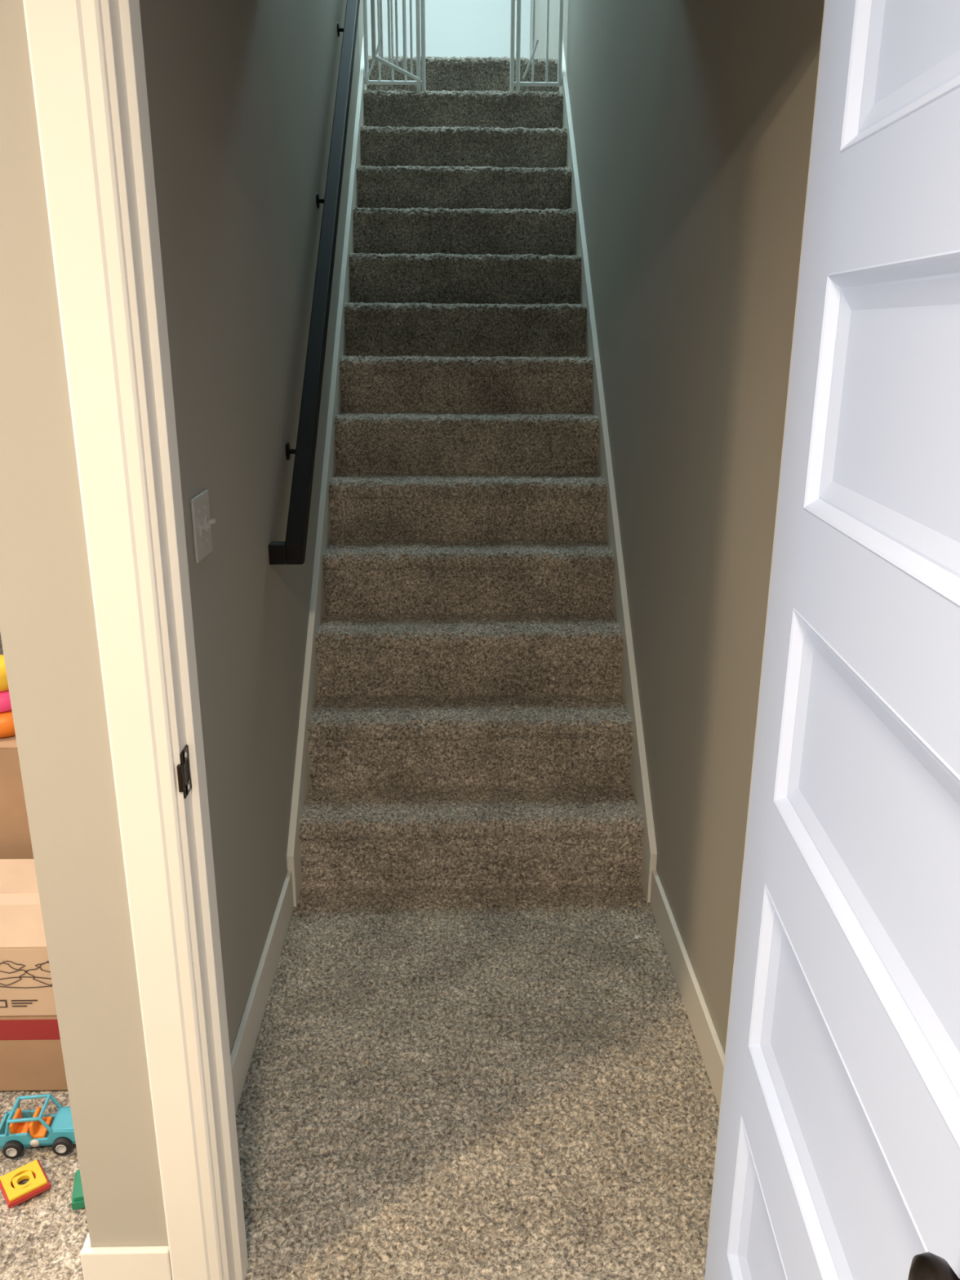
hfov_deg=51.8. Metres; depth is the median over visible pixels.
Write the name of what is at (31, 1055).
cardboard box
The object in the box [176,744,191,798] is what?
strike plate
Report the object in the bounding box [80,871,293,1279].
baseboard
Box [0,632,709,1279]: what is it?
floor
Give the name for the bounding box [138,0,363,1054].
wall
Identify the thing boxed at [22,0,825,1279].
door frame
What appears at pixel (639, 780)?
trim
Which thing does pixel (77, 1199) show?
block
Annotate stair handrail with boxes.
[268,0,359,564]
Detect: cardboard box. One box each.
[0,735,33,858]
[0,858,57,1016]
[0,1015,67,1090]
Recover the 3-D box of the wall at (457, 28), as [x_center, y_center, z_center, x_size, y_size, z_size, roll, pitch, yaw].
[-1.675,-4.974,7.257,4.340,2.430,0.100,0,17,-1]
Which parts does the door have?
knob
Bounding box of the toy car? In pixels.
[0,1093,75,1159]
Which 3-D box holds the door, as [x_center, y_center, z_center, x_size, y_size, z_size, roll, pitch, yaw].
[0.377,0.239,0.955,0.136,2.088,0.805,1,17,2]
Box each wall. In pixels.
[0,0,168,1247]
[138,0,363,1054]
[362,0,530,58]
[529,0,824,1053]
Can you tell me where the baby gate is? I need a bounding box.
[362,0,563,92]
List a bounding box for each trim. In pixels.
[286,36,367,906]
[558,40,657,903]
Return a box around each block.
[0,1159,50,1208]
[71,1169,84,1210]
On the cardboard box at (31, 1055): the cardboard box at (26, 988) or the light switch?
the cardboard box at (26, 988)
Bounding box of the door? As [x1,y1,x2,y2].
[704,0,959,1279]
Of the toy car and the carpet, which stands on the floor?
the carpet
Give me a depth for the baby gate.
4.91 m
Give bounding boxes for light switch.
[190,489,216,563]
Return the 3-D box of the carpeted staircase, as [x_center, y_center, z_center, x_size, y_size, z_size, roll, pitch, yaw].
[-0.042,-0.977,3.467,1.018,2.934,5.200,0,17,-1]
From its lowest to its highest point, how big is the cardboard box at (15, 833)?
0.621 m
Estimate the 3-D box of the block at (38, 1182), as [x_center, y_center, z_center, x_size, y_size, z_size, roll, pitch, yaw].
[-0.872,1.037,1.889,0.106,0.016,0.106,0,17,-1]
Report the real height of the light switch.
0.118 m
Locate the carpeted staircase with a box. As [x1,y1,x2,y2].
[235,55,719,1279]
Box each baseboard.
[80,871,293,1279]
[649,869,724,1109]
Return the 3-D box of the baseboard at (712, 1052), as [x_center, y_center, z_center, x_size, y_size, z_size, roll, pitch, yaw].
[0.505,0.867,2.289,0.013,0.114,1.095,0,17,-1]
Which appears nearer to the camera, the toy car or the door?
the door
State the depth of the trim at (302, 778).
3.39 m
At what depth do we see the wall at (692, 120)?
2.29 m
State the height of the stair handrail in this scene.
2.573 m
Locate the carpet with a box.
[0,1089,88,1279]

